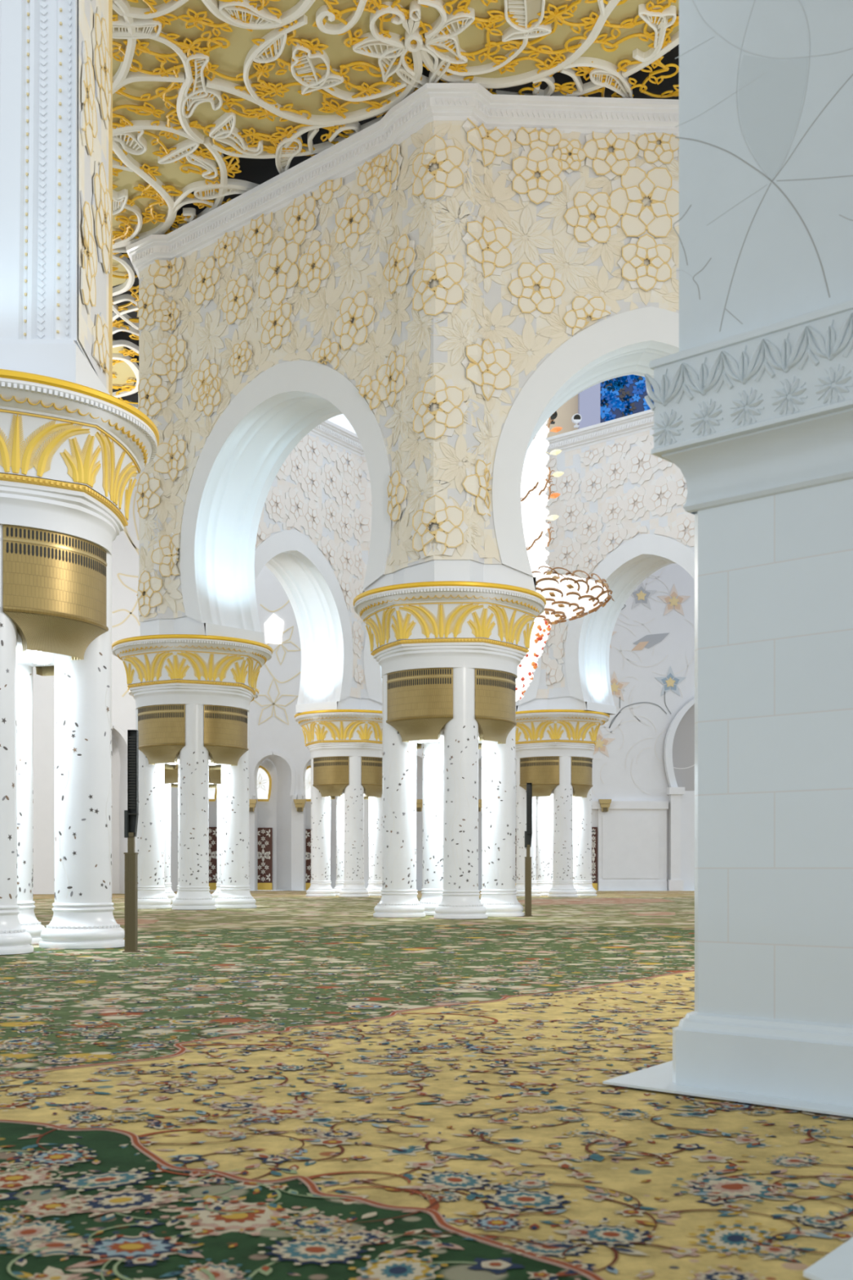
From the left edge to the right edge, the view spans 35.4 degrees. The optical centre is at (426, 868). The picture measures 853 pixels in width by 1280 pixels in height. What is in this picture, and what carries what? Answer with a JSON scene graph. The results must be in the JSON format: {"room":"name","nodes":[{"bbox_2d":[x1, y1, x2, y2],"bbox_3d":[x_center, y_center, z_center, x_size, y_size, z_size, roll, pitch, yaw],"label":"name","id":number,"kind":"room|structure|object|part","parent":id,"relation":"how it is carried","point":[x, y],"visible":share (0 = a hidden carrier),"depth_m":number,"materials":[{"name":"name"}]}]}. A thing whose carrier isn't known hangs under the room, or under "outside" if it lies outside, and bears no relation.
{"room":"mosque","nodes":[
{"label":"mosque","id":0,"kind":"room"},
{"bbox_2d":[0,0,112,395],"bbox_3d":[-8.271,-17.230,26.715,3.459,16.660,3.962,0,0,0],"label":"wall","id":1,"kind":"structure","parent":0,"point":[56,55],"depth_m":25.64,"materials":[{"name":"white stone"}]},
{"bbox_3d":[-6.671,-17.725,27.053,0.115,15.250,3.146,0,0,-4],"label":"floral panel","id":2,"kind":"part","parent":1,"relation":"part of","materials":[{"name":"beige"}]},
{"bbox_2d":[32,473,177,893],"bbox_3d":[-32.824,-12.233,91.390,30.351,27.636,15.220,0,0,0],"label":"wall","id":3,"kind":"structure","parent":0,"point":[125,548],"depth_m":84.00,"materials":[{"name":"white paint"}]},
{"bbox_2d":[254,420,362,713],"bbox_3d":[-8.066,-16.867,72.695,3.420,15.785,13.616,0,0,32],"label":"wall","id":4,"kind":"structure","parent":0,"point":[308,535],"depth_m":75.28,"materials":[{"name":"white stone"}]},
{"bbox_3d":[-7.087,-24.290,72.093,1.120,0.940,13.616,0,0,32],"label":"cornice","id":5,"kind":"part","parent":4,"relation":"part of","materials":[{"name":"white stone"}]},
{"bbox_2d":[209,889,480,890],"bbox_3d":[0.000,1.630,63.500,120.000,0.001,133.000,0,0,0],"label":"floor","id":6,"kind":"structure","parent":0,"point":[210,890],"depth_m":102.67,"materials":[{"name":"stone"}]},
{"bbox_2d":[0,890,852,1279],"bbox_3d":[0.000,1.605,49.250,90.000,0.046,97.500,0,0,0],"label":"carpet","id":7,"kind":"object","parent":6,"relation":"on","point":[294,1085],"visible":0.88,"depth_m":8.67,"materials":[{"name":"carpet"}]},
{"bbox_2d":[0,368,159,955],"bbox_3d":[-8.710,-3.702,27.050,6.468,10.575,6.468,0,0,-32],"label":"column","id":8,"kind":"structure","parent":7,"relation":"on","point":[73,455],"depth_m":25.98,"materials":[{"name":"white stone"}]},
{"bbox_2d":[32,660,49,664],"bbox_3d":[-8.075,-4.335,28.009,0.360,0.040,0.360,0,0,0],"label":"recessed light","id":9,"kind":"object","parent":8,"relation":"attached to","point":[42,662],"depth_m":27.93,"materials":[{"name":"white"}]},
{"bbox_2d":[35,665,54,675],"bbox_3d":[-7.694,-5.365,28.494,2.189,2.380,1.633,0,0,0],"label":"grille","id":10,"kind":"object","parent":8,"relation":"attached to","point":[42,670],"depth_m":28.88,"materials":[{"name":"gold metal"}]},
{"bbox_2d":[2,524,108,659],"bbox_3d":[-7.266,-5.365,26.035,1.633,2.380,2.189,0,0,0],"label":"grille","id":11,"kind":"object","parent":8,"relation":"attached to","point":[55,577],"depth_m":25.63,"materials":[{"name":"gold metal"}]},
{"bbox_2d":[122,729,139,952],"bbox_3d":[-5.682,-0.533,25.709,0.277,4.267,0.277,0,0,0],"label":"loudspeaker","id":12,"kind":"object","parent":7,"relation":"on","point":[131,815],"visible":1,"depth_m":25.63,"materials":[{"name":"brown metal"}]},
{"bbox_3d":[-5.682,0.628,25.709,0.230,1.884,0.230,0,0,0],"label":"post","id":13,"kind":"part","parent":12,"relation":"part of","materials":[{"name":"brown metal"}]},
{"bbox_2d":[111,634,272,910],"bbox_3d":[-9.510,-3.702,54.400,6.468,10.575,6.468,0,0,-13],"label":"column","id":14,"kind":"structure","parent":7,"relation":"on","point":[193,694],"depth_m":52.54,"materials":[{"name":"white stone"}]},
{"bbox_2d":[137,704,185,764],"bbox_3d":[-10.525,-5.365,52.956,2.189,2.380,1.633,0,0,0],"label":"grille","id":15,"kind":"object","parent":14,"relation":"attached to","point":[161,728],"depth_m":52.45,"materials":[{"name":"gold metal"}]},
{"bbox_2d":[164,764,176,768],"bbox_3d":[-10.954,-5.365,55.416,1.633,2.380,2.189,0,0,0],"label":"grille","id":16,"kind":"object","parent":14,"relation":"attached to","point":[166,766],"depth_m":55.84,"materials":[{"name":"gold metal"}]},
{"bbox_2d":[208,764,221,769],"bbox_3d":[-8.495,-5.365,55.843,2.189,2.380,1.633,0,0,0],"label":"grille","id":17,"kind":"object","parent":14,"relation":"attached to","point":[211,766],"depth_m":56.21,"materials":[{"name":"gold metal"}]},
{"bbox_2d":[204,704,248,765],"bbox_3d":[-8.066,-5.365,53.385,1.633,2.380,2.189,0,0,0],"label":"grille","id":18,"kind":"object","parent":14,"relation":"attached to","point":[225,726],"depth_m":52.95,"materials":[{"name":"gold metal"}]},
{"bbox_2d":[127,687,258,901],"bbox_3d":[-11.640,-3.702,66.900,6.472,10.575,6.472,0,0,0],"label":"column","id":19,"kind":"structure","parent":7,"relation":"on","point":[171,775],"depth_m":66.28,"materials":[{"name":"white stone"}]},
{"bbox_2d":[164,764,177,783],"bbox_3d":[-12.655,-5.365,65.457,2.189,2.380,1.633,0,0,0],"label":"grille","id":20,"kind":"object","parent":19,"relation":"attached to","point":[171,775],"depth_m":65.04,"materials":[{"name":"gold metal"}]},
{"bbox_2d":[170,783,177,787],"bbox_3d":[-13.084,-5.365,67.915,1.633,2.380,2.189,0,0,0],"label":"grille","id":21,"kind":"object","parent":19,"relation":"attached to","point":[175,785],"depth_m":68.37,"materials":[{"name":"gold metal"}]},
{"bbox_2d":[208,783,217,787],"bbox_3d":[-10.624,-5.365,68.344,2.189,2.380,1.633,0,0,0],"label":"grille","id":22,"kind":"object","parent":19,"relation":"attached to","point":[211,785],"depth_m":68.68,"materials":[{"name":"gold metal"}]},
{"bbox_2d":[208,769,221,783],"bbox_3d":[-10.197,-5.365,65.885,1.633,2.380,2.189,0,0,0],"label":"grille","id":23,"kind":"object","parent":19,"relation":"attached to","point":[215,775],"depth_m":65.37,"materials":[{"name":"gold metal"}]},
{"bbox_2d":[294,709,382,897],"bbox_3d":[-4.510,-3.702,78.500,6.472,10.575,6.472,0,0,0],"label":"column","id":24,"kind":"structure","parent":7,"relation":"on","point":[344,746],"depth_m":76.69,"materials":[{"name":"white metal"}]},
{"bbox_2d":[312,755,348,796],"bbox_3d":[-5.526,-5.365,77.056,2.189,2.380,1.633,0,0,0],"label":"grille","id":25,"kind":"object","parent":24,"relation":"attached to","point":[330,773],"depth_m":76.60,"materials":[{"name":"gold metal"}]},
{"bbox_2d":[361,756,382,797],"bbox_3d":[-3.067,-5.365,77.484,1.633,2.380,2.189,0,0,0],"label":"grille","id":26,"kind":"object","parent":24,"relation":"attached to","point":[371,766],"depth_m":76.86,"materials":[{"name":"gold metal"}]},
{"bbox_2d":[352,581,546,919],"bbox_3d":[0.770,-3.702,44.940,6.472,10.575,6.472,0,0,0],"label":"column","id":27,"kind":"structure","parent":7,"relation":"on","point":[449,655],"depth_m":43.26,"materials":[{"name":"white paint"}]},
{"bbox_2d":[416,743,422,748],"bbox_3d":[-0.673,-5.365,45.956,1.633,2.380,2.189,0,0,0],"label":"grille","id":28,"kind":"object","parent":27,"relation":"attached to","point":[418,745],"depth_m":46.44,"materials":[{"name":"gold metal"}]},
{"bbox_2d":[386,667,453,742],"bbox_3d":[-0.245,-5.365,43.496,2.189,2.380,1.633,0,0,0],"label":"grille","id":29,"kind":"object","parent":27,"relation":"attached to","point":[420,700],"depth_m":43.05,"materials":[{"name":"gold metal"}]},
{"bbox_2d":[475,668,516,743],"bbox_3d":[2.213,-5.365,43.925,1.633,2.380,2.189,0,0,0],"label":"grille","id":30,"kind":"object","parent":27,"relation":"attached to","point":[495,688],"depth_m":43.39,"materials":[{"name":"gold metal"}]},
{"bbox_2d":[524,782,533,916],"bbox_3d":[3.441,-0.656,45.233,0.279,4.511,0.279,0,0,0],"label":"loudspeaker","id":31,"kind":"object","parent":7,"relation":"on","point":[528,833],"visible":1,"depth_m":45.15,"materials":[{"name":"brown metal"}]},
{"bbox_3d":[3.441,0.581,45.233,0.232,1.979,0.232,0,0,0],"label":"post","id":32,"kind":"part","parent":31,"relation":"part of","materials":[{"name":"brown metal"}]},
{"bbox_2d":[515,709,609,897],"bbox_3d":[7.500,-3.702,78.500,6.472,10.575,6.472,0,0,0],"label":"column","id":33,"kind":"structure","parent":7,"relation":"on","point":[555,748],"depth_m":76.71,"materials":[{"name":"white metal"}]},
{"bbox_2d":[519,755,559,796],"bbox_3d":[6.484,-5.365,77.056,2.189,2.380,1.633,0,0,0],"label":"grille","id":34,"kind":"object","parent":33,"relation":"attached to","point":[543,771],"depth_m":76.60,"materials":[{"name":"gold metal"}]},
{"bbox_2d":[571,756,592,797],"bbox_3d":[8.944,-5.365,77.484,1.633,2.380,2.189,0,0,0],"label":"grille","id":35,"kind":"object","parent":33,"relation":"attached to","point":[581,766],"depth_m":76.94,"materials":[{"name":"gold metal"}]},
{"bbox_2d":[603,0,852,1117],"bbox_3d":[3.474,-3.098,8.914,5.040,9.354,3.502,0,0,43],"label":"pier","id":36,"kind":"object","parent":7,"relation":"on","point":[753,408],"visible":1,"depth_m":9.27,"materials":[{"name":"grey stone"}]},
{"bbox_2d":[803,1237,852,1279],"bbox_3d":[1.846,1.570,4.942,0.909,0.020,1.207,0,0,36],"label":"marble step","id":37,"kind":"structure","parent":7,"relation":"on","point":[837,1264],"depth_m":5.25,"materials":[{"name":"white stone"}]},
{"bbox_2d":[112,0,679,408],"bbox_3d":[-2.158,-25.360,52.000,64.317,1.080,64.000,0,0,0],"label":"ceiling","id":38,"kind":"structure","parent":0,"point":[214,100],"depth_m":42.05,"materials":[{"name":"gold"}]},
{"bbox_2d":[125,83,679,643],"bbox_3d":[-0.406,-16.867,46.931,28.894,15.785,8.296,0,0,27],"label":"wall","id":39,"kind":"structure","parent":0,"point":[351,281],"depth_m":44.46,"materials":[{"name":"white stone"},{"name":"cream stone"},{"name":"gold"}]},
{"bbox_3d":[-10.772,-16.925,52.864,1.724,14.150,0.272,0,0,27],"label":"floral panel","id":40,"kind":"part","parent":39,"relation":"part of","materials":[{"name":"beige stone"}]},
{"bbox_3d":[-5.559,-16.925,48.538,12.016,14.150,0.001,0,0,43],"label":"floral panel","id":41,"kind":"part","parent":39,"relation":"part of","materials":[{"name":"beige stone"}]},
{"bbox_3d":[-0.427,-24.290,46.690,28.891,0.940,7.980,0,0,25],"label":"cornice","id":42,"kind":"part","parent":39,"relation":"part of","materials":[{"name":"white stone"}]},
{"bbox_3d":[0.121,-16.925,43.262,3.304,14.150,1.223,0,0,23],"label":"floral panel","id":43,"kind":"part","parent":39,"relation":"part of","materials":[{"name":"beige stone"}]},
{"bbox_2d":[208,563,694,890],"bbox_3d":[15.000,-12.852,99.775,90.000,28.905,3.650,0,0,0],"label":"wall","id":44,"kind":"structure","parent":0,"point":[643,761],"depth_m":99.00,"materials":[{"name":"white paint"}]},
{"bbox_2d":[208,826,217,889],"bbox_3d":[-16.383,-0.787,101.085,1.345,4.774,0.170,0,0,0],"label":"door","id":45,"kind":"structure","parent":44,"relation":"in","point":[212,830],"depth_m":101.03,"materials":[{"name":"brown wood"}]},
{"bbox_3d":[-16.383,1.325,101.085,1.345,0.550,0.170,0,0,0],"label":"kick plate","id":46,"kind":"part","parent":45,"relation":"part of","materials":[{"name":"gold metal"}]},
{"bbox_2d":[208,787,217,801],"bbox_3d":[-16.625,-6.476,101.090,1.730,2.718,0.120,0,0,0],"label":"window","id":47,"kind":"structure","parent":44,"relation":"in","point":[212,791],"depth_m":101.13,"materials":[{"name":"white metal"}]},
{"bbox_3d":[-16.625,-6.475,101.125,1.560,2.550,0.050,0,0,0],"label":"pane","id":48,"kind":"part","parent":47,"relation":"part of","materials":[{"name":"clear glass"}]},
{"bbox_2d":[248,799,257,811],"bbox_3d":[-12.974,-4.685,98.700,0.920,0.900,0.500,0,0,0],"label":"wall light","id":49,"kind":"object","parent":44,"relation":"attached to","point":[252,802],"visible":0.62,"depth_m":98.50,"materials":[{"name":"gold metal"}]},
{"bbox_2d":[257,765,271,801],"bbox_3d":[-12.590,-6.476,101.090,1.730,2.718,0.120,0,0,0],"label":"window","id":50,"kind":"structure","parent":44,"relation":"in","point":[264,778],"depth_m":101.13,"materials":[{"name":"white glass"}]},
{"bbox_2d":[257,827,272,889],"bbox_3d":[-12.348,-0.760,101.085,1.345,4.721,0.170,0,0,0],"label":"door","id":51,"kind":"structure","parent":44,"relation":"in","point":[264,834],"depth_m":101.03,"materials":[{"name":"brown wood"}]},
{"bbox_3d":[-12.348,1.325,101.085,1.345,0.550,0.170,0,0,0],"label":"kick plate","id":52,"kind":"part","parent":51,"relation":"part of","materials":[{"name":"gold metal"}]},
{"bbox_2d":[264,613,283,644],"bbox_3d":[-11.291,-17.765,98.935,1.421,2.263,0.050,0,0,0],"label":"window","id":53,"kind":"structure","parent":44,"relation":"in","point":[273,626],"depth_m":98.91,"materials":[{"name":"white"}]},
{"bbox_2d":[293,799,306,811],"bbox_3d":[-9.350,-4.685,98.700,0.920,0.900,0.500,0,0,0],"label":"wall light","id":54,"kind":"object","parent":44,"relation":"attached to","point":[300,804],"visible":1,"depth_m":98.50,"materials":[{"name":"gold metal"}]},
{"bbox_2d":[305,765,311,801],"bbox_3d":[-8.824,-6.476,101.090,1.730,2.718,0.120,0,0,0],"label":"window","id":55,"kind":"structure","parent":44,"relation":"in","point":[308,774],"depth_m":101.13,"materials":[{"name":"white glass"}]},
{"bbox_2d":[306,829,311,889],"bbox_3d":[-8.608,-0.707,101.085,1.291,4.613,0.170,0,0,0],"label":"door","id":56,"kind":"structure","parent":44,"relation":"in","point":[308,831],"depth_m":101.03,"materials":[{"name":"brown wood"}]},
{"bbox_3d":[-8.608,1.325,101.085,1.291,0.550,0.170,0,0,0],"label":"kick plate","id":57,"kind":"part","parent":56,"relation":"part of","materials":[{"name":"gold metal"}]},
{"bbox_2d":[416,799,422,811],"bbox_3d":[-0.578,-4.685,98.700,0.920,0.900,0.500,0,0,0],"label":"wall light","id":58,"kind":"object","parent":44,"relation":"attached to","point":[419,802],"visible":0.55,"depth_m":98.50,"materials":[{"name":"gold metal"}]},
{"bbox_2d":[478,799,481,811],"bbox_3d":[3.782,-4.685,98.700,0.920,0.900,0.500,0,0,0],"label":"wall light","id":59,"kind":"object","parent":44,"relation":"attached to","point":[479,800],"visible":0.19,"depth_m":98.50,"materials":[{"name":"gold metal"}]},
{"bbox_2d":[515,828,516,880],"bbox_3d":[6.449,-0.700,98.915,0.684,4.601,0.170,0,0,0],"label":"door","id":60,"kind":"structure","parent":44,"relation":"in","point":[516,828],"depth_m":98.86,"materials":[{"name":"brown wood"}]},
{"bbox_2d":[591,826,597,890],"bbox_3d":[12.346,-0.753,98.915,0.579,4.706,0.170,0,0,0],"label":"door","id":61,"kind":"structure","parent":44,"relation":"in","point":[594,829],"depth_m":98.86,"materials":[{"name":"brown wood"}]},
{"bbox_3d":[12.346,1.325,98.915,0.579,0.550,0.170,0,0,0],"label":"kick plate","id":62,"kind":"part","parent":61,"relation":"part of","materials":[{"name":"gold metal"}]},
{"bbox_2d":[598,799,611,811],"bbox_3d":[13.144,-4.671,98.400,0.920,0.900,0.500,0,0,0],"label":"wall light","id":63,"kind":"object","parent":44,"relation":"attached to","point":[605,804],"visible":1,"depth_m":98.21,"materials":[{"name":"gold metal"}]},
{"bbox_3d":[15.569,-2.202,98.475,6.755,7.603,1.050,0,0,0],"label":"dado panel","id":64,"kind":"part","parent":44,"relation":"part of","materials":[{"name":"white stone"}]},
{"bbox_2d":[359,448,549,711],"bbox_3d":[1.495,-16.867,78.490,12.010,15.785,3.420,0,0,0],"label":"wall","id":65,"kind":"structure","parent":0,"point":[535,697],"depth_m":77.20,"materials":[{"name":"white stone"}]},
{"bbox_3d":[1.495,-24.290,77.340,12.010,0.940,1.120,0,0,0],"label":"cornice","id":66,"kind":"part","parent":65,"relation":"part of","materials":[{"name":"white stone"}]},
{"bbox_2d":[515,413,614,702],"bbox_3d":[4.140,-15.883,61.676,8.874,16.356,8.882,0,0,-16],"label":"chandelier","id":67,"kind":"object","parent":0,"point":[566,597],"visible":0.42,"depth_m":60.59,"materials":[{"name":"white"}]},
{"bbox_3d":[4.130,-18.233,61.700,2.600,10.925,2.600,0,0,0],"label":"crystal stem","id":68,"kind":"part","parent":67,"relation":"part of","materials":[{"name":"white"}]},
{"bbox_3d":[4.130,-12.096,61.700,8.400,1.350,8.400,0,0,0],"label":"lamp shade","id":69,"kind":"part","parent":67,"relation":"part of","materials":[{"name":"white glass"}]},
{"bbox_2d":[545,382,600,437],"bbox_3d":[16.926,-30.400,85.550,30.191,16.000,0.900,0,0,0],"label":"wall","id":70,"kind":"structure","parent":0,"point":[587,403],"depth_m":85.10,"materials":[{"name":"beige paint"}]},
{"bbox_2d":[600,374,653,422],"bbox_3d":[13.798,-30.400,86.015,5.718,16.000,0.070,0,0,0],"label":"window","id":71,"kind":"structure","parent":70,"relation":"in","point":[622,396],"depth_m":85.97,"materials":[{"name":"blue glass"}]},
{"bbox_2d":[483,132,679,591],"bbox_3d":[7.802,-16.837,44.893,12.074,15.725,3.000,0,0,-3],"label":"wall","id":72,"kind":"structure","parent":0,"point":[623,343],"depth_m":43.24,"materials":[{"name":"white stone"}]},
{"bbox_2d":[545,408,694,715],"bbox_3d":[12.643,-16.867,73.743,14.012,15.785,3.420,0,0,43],"label":"wall","id":73,"kind":"structure","parent":0,"point":[622,519],"depth_m":74.95,"materials":[{"name":"white stone"}]},
{"bbox_2d":[550,411,557,424],"bbox_3d":[7.212,-25.933,76.543,0.520,0.795,0.842,0,0,0],"label":"spotlight","id":74,"kind":"object","parent":73,"relation":"attached to","point":[554,415],"visible":0.53,"depth_m":76.28,"materials":[{"name":"black metal"}]},
{"bbox_2d":[571,413,582,427],"bbox_3d":[8.597,-25.730,76.543,0.520,0.795,0.842,0,0,0],"label":"spotlight","id":75,"kind":"object","parent":73,"relation":"attached to","point":[576,418],"visible":1,"depth_m":76.28,"materials":[{"name":"white paint"}]},
{"bbox_3d":[11.864,-24.290,72.897,14.012,0.940,1.120,0,0,43],"label":"cornice","id":76,"kind":"part","parent":73,"relation":"part of","materials":[{"name":"white stone"}]}
]}

